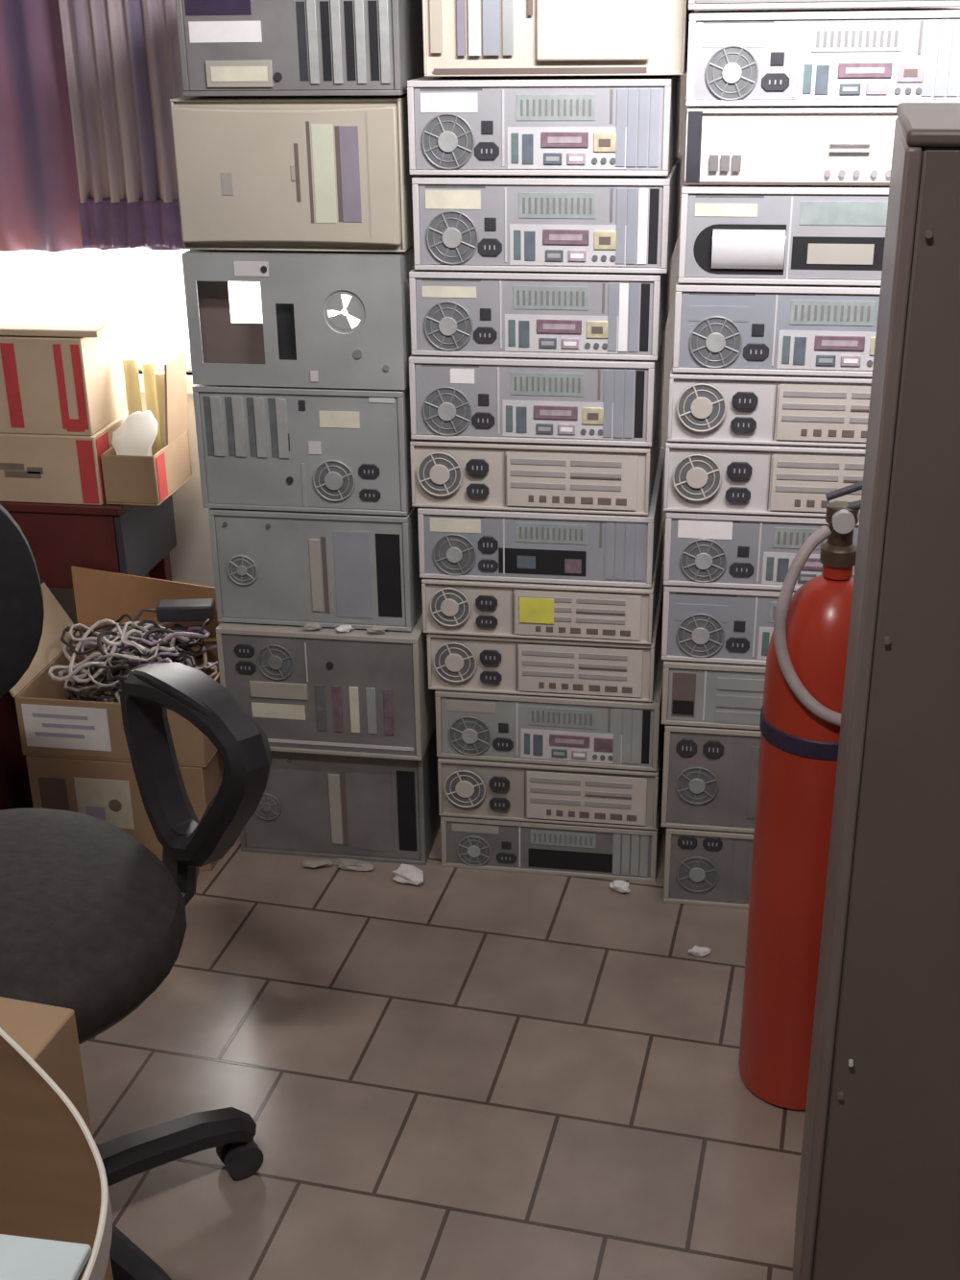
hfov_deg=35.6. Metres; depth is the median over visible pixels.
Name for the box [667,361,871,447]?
desktop computer
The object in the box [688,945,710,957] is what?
paper scrap
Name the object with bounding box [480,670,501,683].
power outlet
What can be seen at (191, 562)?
wall
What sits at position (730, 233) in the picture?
desktop computer
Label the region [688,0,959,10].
desktop computer
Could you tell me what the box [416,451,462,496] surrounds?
fan grille
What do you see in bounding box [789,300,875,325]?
vent
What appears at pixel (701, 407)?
fan grille
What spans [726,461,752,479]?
power socket
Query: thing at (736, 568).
power socket
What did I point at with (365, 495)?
power outlet
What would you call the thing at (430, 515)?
vent
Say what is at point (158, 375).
paper roll
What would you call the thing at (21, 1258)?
folder
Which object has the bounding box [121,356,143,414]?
paper roll
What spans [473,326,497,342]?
power socket
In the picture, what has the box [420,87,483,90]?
vent
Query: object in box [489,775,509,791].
power socket
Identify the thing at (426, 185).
vent
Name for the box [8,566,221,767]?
carton
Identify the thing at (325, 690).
desktop computer
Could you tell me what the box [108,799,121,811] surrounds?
picture
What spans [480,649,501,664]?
power socket
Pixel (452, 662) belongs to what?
fan grille
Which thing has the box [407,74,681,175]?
desktop computer
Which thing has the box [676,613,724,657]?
fan grille
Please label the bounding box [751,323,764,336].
switch
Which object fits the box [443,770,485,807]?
fan grille
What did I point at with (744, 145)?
desktop computer
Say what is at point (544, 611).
desktop computer
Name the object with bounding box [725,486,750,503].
power outlet
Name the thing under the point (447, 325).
fan grille
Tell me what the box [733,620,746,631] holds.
switch
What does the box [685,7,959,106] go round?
desktop computer
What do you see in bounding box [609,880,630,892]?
paper scrap
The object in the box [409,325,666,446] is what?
desktop computer
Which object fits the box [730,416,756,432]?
power outlet
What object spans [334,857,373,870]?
paper scrap
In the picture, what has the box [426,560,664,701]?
desktop computer
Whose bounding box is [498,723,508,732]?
switch
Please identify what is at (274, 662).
fan grille
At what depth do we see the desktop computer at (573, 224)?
2.18 m
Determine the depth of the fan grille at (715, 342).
2.14 m
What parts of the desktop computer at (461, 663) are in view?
slot plate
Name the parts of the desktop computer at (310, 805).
panel, slot plate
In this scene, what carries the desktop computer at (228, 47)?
on the desktop computer at (254, 173)
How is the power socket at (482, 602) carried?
attached to the desktop computer at (544, 611)
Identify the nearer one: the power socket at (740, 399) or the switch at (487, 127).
the switch at (487, 127)
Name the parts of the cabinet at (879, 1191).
plate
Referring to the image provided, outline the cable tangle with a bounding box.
[48,613,218,702]
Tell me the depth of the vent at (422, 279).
2.23 m
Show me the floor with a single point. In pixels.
(457, 1074)
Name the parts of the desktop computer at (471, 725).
panel, port plate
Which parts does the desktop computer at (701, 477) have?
slot plate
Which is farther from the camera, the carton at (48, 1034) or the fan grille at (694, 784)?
the fan grille at (694, 784)
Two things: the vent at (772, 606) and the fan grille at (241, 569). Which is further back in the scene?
the fan grille at (241, 569)
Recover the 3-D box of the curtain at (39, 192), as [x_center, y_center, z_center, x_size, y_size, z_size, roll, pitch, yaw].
[-0.626,-1.280,2.535,1.382,1.221,0.044,3,23,9]
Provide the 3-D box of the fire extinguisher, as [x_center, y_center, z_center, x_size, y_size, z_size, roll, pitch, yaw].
[0.445,0.207,1.925,0.179,0.894,0.176,3,23,9]
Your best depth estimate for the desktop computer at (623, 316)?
2.23 m
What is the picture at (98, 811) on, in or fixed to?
attached to the carton at (108, 791)
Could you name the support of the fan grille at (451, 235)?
attached to the desktop computer at (573, 224)
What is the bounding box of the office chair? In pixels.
[0,504,272,1279]
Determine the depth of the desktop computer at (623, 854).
2.59 m
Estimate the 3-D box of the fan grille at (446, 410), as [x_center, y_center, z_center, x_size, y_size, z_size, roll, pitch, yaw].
[-0.051,-0.352,2.308,0.078,0.078,0.003,3,23,9]
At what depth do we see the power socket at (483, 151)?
2.15 m
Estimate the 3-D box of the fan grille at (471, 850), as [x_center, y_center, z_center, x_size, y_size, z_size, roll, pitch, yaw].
[-0.010,0.368,2.611,0.061,0.061,0.003,3,23,9]
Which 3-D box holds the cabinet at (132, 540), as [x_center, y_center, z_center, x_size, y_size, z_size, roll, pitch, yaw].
[-0.953,-0.050,2.992,0.660,0.566,0.270,3,23,9]
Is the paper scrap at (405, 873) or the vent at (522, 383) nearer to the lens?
the vent at (522, 383)
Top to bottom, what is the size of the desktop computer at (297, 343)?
0.202 m
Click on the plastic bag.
(136, 435)
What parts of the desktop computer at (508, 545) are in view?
panel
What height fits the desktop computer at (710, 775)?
0.185 m
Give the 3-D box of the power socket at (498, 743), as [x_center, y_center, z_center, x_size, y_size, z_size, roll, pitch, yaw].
[0.039,0.175,2.522,0.035,0.023,0.004,3,23,9]
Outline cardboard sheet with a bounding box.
[0,306,140,337]
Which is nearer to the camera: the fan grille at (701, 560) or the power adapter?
the fan grille at (701, 560)
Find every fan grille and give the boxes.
[226,555,258,585]
[254,793,281,820]
[256,644,294,679]
[313,459,355,501]
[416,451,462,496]
[421,113,475,169]
[422,386,472,435]
[423,300,473,351]
[426,210,478,265]
[429,587,470,627]
[433,533,476,575]
[433,642,476,682]
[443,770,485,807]
[448,716,491,755]
[457,835,491,866]
[672,454,722,501]
[676,383,726,432]
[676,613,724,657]
[676,766,719,804]
[676,856,718,892]
[679,538,726,582]
[689,315,742,368]
[705,45,758,100]
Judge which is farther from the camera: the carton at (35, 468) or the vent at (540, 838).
the carton at (35, 468)
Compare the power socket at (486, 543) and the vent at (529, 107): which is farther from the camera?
the power socket at (486, 543)
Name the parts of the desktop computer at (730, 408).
slot plate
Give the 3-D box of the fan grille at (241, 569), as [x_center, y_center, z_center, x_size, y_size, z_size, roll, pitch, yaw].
[-0.393,-0.115,2.471,0.053,0.053,0.003,3,23,9]
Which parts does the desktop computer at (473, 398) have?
panel, port plate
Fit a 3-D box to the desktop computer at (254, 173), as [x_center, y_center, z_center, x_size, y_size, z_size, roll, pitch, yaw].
[-0.257,-0.754,2.375,0.346,0.217,0.376,3,23,9]
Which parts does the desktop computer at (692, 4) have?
panel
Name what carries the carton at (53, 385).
on the carton at (35, 468)
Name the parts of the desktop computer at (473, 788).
slot plate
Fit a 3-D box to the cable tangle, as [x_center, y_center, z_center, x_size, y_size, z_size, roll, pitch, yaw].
[-0.609,0.043,2.652,0.308,0.157,0.265,3,23,9]
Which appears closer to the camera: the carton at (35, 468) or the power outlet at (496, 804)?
the power outlet at (496, 804)
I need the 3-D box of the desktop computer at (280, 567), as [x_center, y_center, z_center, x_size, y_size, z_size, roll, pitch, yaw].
[-0.250,-0.182,2.613,0.332,0.197,0.362,3,23,9]
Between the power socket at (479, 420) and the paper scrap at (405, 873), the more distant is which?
the paper scrap at (405, 873)
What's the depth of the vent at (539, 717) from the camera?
2.48 m
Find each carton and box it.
[0,326,127,435]
[0,410,128,505]
[0,996,113,1279]
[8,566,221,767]
[25,750,224,870]
[100,350,192,506]
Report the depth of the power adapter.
2.67 m
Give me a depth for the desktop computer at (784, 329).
2.12 m
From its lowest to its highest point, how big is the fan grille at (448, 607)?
0.068 m
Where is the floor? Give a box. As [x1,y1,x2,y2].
[79,825,805,1279]
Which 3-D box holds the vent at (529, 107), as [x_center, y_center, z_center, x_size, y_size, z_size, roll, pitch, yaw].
[0.107,-0.752,2.113,0.112,0.035,0.002,3,23,9]
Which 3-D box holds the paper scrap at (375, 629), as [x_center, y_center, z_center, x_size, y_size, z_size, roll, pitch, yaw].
[-0.169,-0.016,2.462,0.037,0.013,0.018,-4,23,-7]
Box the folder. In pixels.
[0,1233,91,1279]
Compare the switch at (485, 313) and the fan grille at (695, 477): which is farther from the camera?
the switch at (485, 313)
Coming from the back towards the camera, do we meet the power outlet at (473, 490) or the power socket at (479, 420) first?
the power outlet at (473, 490)
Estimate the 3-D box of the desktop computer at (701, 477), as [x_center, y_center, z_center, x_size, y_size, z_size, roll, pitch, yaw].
[0.496,-0.308,2.378,0.385,0.104,0.406,3,23,9]
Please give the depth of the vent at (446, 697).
2.50 m
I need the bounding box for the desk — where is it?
[0,1027,112,1279]
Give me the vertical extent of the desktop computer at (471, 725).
0.123 m
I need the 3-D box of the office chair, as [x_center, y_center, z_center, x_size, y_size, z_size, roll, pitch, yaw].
[-0.559,0.313,1.670,0.578,0.926,0.627,-19,29,-36]
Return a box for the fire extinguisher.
[738,481,863,1110]
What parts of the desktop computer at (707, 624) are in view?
panel, port plate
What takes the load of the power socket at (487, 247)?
attached to the desktop computer at (573, 224)
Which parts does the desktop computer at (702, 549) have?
port plate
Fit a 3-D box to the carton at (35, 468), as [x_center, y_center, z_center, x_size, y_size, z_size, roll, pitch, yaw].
[-0.876,-0.351,2.811,0.416,0.128,0.198,3,23,9]
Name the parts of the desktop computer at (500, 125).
port plate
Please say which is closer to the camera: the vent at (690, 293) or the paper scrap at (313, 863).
the vent at (690, 293)
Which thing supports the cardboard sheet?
on the carton at (53, 385)
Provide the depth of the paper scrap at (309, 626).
2.47 m
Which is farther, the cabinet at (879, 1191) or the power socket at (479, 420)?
the power socket at (479, 420)
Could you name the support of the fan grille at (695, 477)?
attached to the desktop computer at (701, 477)
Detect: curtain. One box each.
[0,0,183,252]
[58,0,185,248]
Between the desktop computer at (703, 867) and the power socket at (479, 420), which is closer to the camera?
the power socket at (479, 420)
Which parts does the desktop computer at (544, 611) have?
slot plate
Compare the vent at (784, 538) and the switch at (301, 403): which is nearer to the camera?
the vent at (784, 538)
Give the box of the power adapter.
[133,598,216,622]
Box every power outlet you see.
[235,660,256,674]
[359,488,380,501]
[466,483,489,498]
[476,614,497,627]
[478,558,498,571]
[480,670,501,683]
[489,796,509,811]
[702,740,724,758]
[702,836,723,850]
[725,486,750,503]
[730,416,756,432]
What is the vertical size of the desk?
0.725 m
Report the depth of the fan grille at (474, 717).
2.52 m
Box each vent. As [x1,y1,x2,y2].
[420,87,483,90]
[421,278,481,281]
[421,363,479,367]
[425,184,485,188]
[430,514,485,518]
[446,697,499,701]
[510,371,584,396]
[513,286,588,310]
[515,522,586,544]
[516,94,596,120]
[518,192,596,218]
[528,706,596,728]
[531,829,596,847]
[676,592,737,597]
[678,518,740,522]
[689,291,755,295]
[696,193,764,197]
[703,20,774,23]
[768,602,777,622]
[772,527,827,549]
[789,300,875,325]
[811,24,903,51]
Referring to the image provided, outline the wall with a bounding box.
[48,6,959,656]
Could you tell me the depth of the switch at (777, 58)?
1.99 m
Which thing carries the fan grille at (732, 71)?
attached to the desktop computer at (858, 57)
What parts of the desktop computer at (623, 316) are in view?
panel, port plate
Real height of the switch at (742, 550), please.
0.016 m
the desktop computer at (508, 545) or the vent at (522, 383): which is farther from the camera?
the desktop computer at (508, 545)
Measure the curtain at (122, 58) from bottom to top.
1.158 m
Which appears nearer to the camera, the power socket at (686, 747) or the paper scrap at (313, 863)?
the power socket at (686, 747)
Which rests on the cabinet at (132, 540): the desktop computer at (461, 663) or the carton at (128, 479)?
the carton at (128, 479)
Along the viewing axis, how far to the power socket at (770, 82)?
2.00 m
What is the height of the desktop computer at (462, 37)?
0.197 m
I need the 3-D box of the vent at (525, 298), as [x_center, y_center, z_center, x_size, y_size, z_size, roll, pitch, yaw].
[0.105,-0.508,2.221,0.112,0.034,0.002,3,23,9]
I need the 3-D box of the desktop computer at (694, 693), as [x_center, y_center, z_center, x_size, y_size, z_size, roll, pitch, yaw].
[0.512,0.014,2.531,0.385,0.108,0.420,3,23,9]
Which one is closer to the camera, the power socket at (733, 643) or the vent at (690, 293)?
the vent at (690, 293)
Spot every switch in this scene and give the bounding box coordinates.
[298,400,305,410]
[478,393,489,405]
[480,308,491,319]
[481,120,493,134]
[484,217,496,230]
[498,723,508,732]
[502,841,511,849]
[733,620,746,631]
[737,545,749,556]
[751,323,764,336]
[771,51,784,65]
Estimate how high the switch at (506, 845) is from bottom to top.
0.014 m
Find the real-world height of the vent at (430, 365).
0.004 m
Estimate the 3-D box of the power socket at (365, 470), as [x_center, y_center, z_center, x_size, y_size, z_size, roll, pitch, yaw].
[-0.176,-0.267,2.369,0.034,0.023,0.004,3,23,9]
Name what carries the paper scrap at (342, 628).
on the desktop computer at (325, 690)
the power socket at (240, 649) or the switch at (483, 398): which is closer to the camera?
the switch at (483, 398)
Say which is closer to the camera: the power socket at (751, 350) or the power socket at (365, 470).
the power socket at (751, 350)
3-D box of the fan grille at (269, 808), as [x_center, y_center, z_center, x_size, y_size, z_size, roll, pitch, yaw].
[-0.377,0.295,2.644,0.053,0.053,0.003,3,23,9]
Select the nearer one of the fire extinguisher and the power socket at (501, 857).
the fire extinguisher
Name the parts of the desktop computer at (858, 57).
port plate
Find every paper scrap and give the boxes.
[300,622,322,630]
[301,859,333,868]
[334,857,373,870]
[335,625,354,631]
[366,626,388,633]
[392,863,423,885]
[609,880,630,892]
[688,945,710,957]
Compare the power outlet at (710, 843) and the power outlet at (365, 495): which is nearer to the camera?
the power outlet at (365, 495)
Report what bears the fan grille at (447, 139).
attached to the desktop computer at (500, 125)
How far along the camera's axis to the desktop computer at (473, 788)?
2.54 m
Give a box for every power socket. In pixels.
[234,643,254,656]
[358,463,379,479]
[466,458,488,476]
[471,411,494,428]
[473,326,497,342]
[474,142,499,160]
[475,595,497,609]
[478,238,502,256]
[478,535,498,553]
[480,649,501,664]
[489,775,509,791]
[492,737,513,750]
[496,852,516,863]
[676,738,697,756]
[677,835,697,848]
[725,636,749,652]
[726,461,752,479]
[729,561,753,577]
[732,391,758,409]
[743,342,769,360]
[761,72,789,91]
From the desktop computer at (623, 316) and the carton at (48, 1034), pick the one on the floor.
the carton at (48, 1034)
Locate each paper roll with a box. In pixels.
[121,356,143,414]
[141,361,161,455]
[154,370,166,448]
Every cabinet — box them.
[0,494,176,588]
[793,102,959,1279]
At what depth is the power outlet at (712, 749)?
2.39 m
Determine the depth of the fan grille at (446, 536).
2.40 m
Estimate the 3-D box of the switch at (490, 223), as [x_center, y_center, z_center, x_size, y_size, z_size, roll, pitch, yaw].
[0.015,-0.609,2.190,0.017,0.018,0.003,3,23,9]
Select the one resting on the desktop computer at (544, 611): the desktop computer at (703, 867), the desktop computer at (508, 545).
the desktop computer at (508, 545)
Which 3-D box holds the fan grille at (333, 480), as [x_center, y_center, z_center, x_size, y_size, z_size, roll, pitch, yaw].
[-0.233,-0.254,2.383,0.069,0.069,0.003,3,23,9]
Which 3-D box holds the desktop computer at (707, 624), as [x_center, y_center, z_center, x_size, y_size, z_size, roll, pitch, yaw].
[0.505,-0.093,2.478,0.385,0.124,0.402,3,23,9]
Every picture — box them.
[85,805,106,820]
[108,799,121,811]
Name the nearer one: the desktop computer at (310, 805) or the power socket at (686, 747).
the power socket at (686, 747)
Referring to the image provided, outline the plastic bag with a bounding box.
[111,410,157,456]
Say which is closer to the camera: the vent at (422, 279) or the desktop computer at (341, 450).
the vent at (422, 279)
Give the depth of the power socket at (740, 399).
2.17 m
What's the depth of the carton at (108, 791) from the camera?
2.60 m
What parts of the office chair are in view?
backrest, seat, leg, leg, armrest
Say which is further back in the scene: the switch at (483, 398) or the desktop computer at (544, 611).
the desktop computer at (544, 611)
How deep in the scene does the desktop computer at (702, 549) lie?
2.26 m
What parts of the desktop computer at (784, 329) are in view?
port plate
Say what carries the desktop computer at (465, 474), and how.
on the desktop computer at (508, 545)
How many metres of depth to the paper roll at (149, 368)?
2.77 m
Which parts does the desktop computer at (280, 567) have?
slot plate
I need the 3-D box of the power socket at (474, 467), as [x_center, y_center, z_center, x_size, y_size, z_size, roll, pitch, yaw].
[-0.004,-0.269,2.334,0.035,0.026,0.004,3,23,9]
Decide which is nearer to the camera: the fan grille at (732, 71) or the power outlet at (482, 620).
the fan grille at (732, 71)
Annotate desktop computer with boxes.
[169,94,417,252]
[175,0,424,96]
[181,245,414,389]
[192,384,412,515]
[208,507,422,631]
[216,610,435,760]
[240,727,441,865]
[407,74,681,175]
[409,257,672,360]
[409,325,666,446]
[410,389,663,515]
[411,152,682,273]
[417,447,665,587]
[421,511,665,644]
[422,0,695,76]
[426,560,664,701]
[434,631,663,772]
[437,724,665,830]
[440,763,663,882]
[660,724,761,833]
[661,584,796,665]
[661,659,766,729]
[663,438,866,517]
[663,510,859,590]
[663,827,753,909]
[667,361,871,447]
[673,275,880,377]
[677,181,890,286]
[684,105,897,185]
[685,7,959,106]
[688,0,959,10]
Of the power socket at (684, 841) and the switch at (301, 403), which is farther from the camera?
the power socket at (684, 841)
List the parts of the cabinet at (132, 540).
panel, leg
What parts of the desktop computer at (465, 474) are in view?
slot plate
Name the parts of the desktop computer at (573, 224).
panel, port plate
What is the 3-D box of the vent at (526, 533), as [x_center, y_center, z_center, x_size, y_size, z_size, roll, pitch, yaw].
[0.112,-0.168,2.362,0.112,0.032,0.002,3,23,9]
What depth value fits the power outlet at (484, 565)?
2.40 m
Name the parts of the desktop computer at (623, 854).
panel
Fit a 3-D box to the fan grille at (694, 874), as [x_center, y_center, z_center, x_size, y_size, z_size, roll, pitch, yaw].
[0.361,0.390,2.489,0.069,0.069,0.003,3,23,9]
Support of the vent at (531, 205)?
attached to the desktop computer at (573, 224)

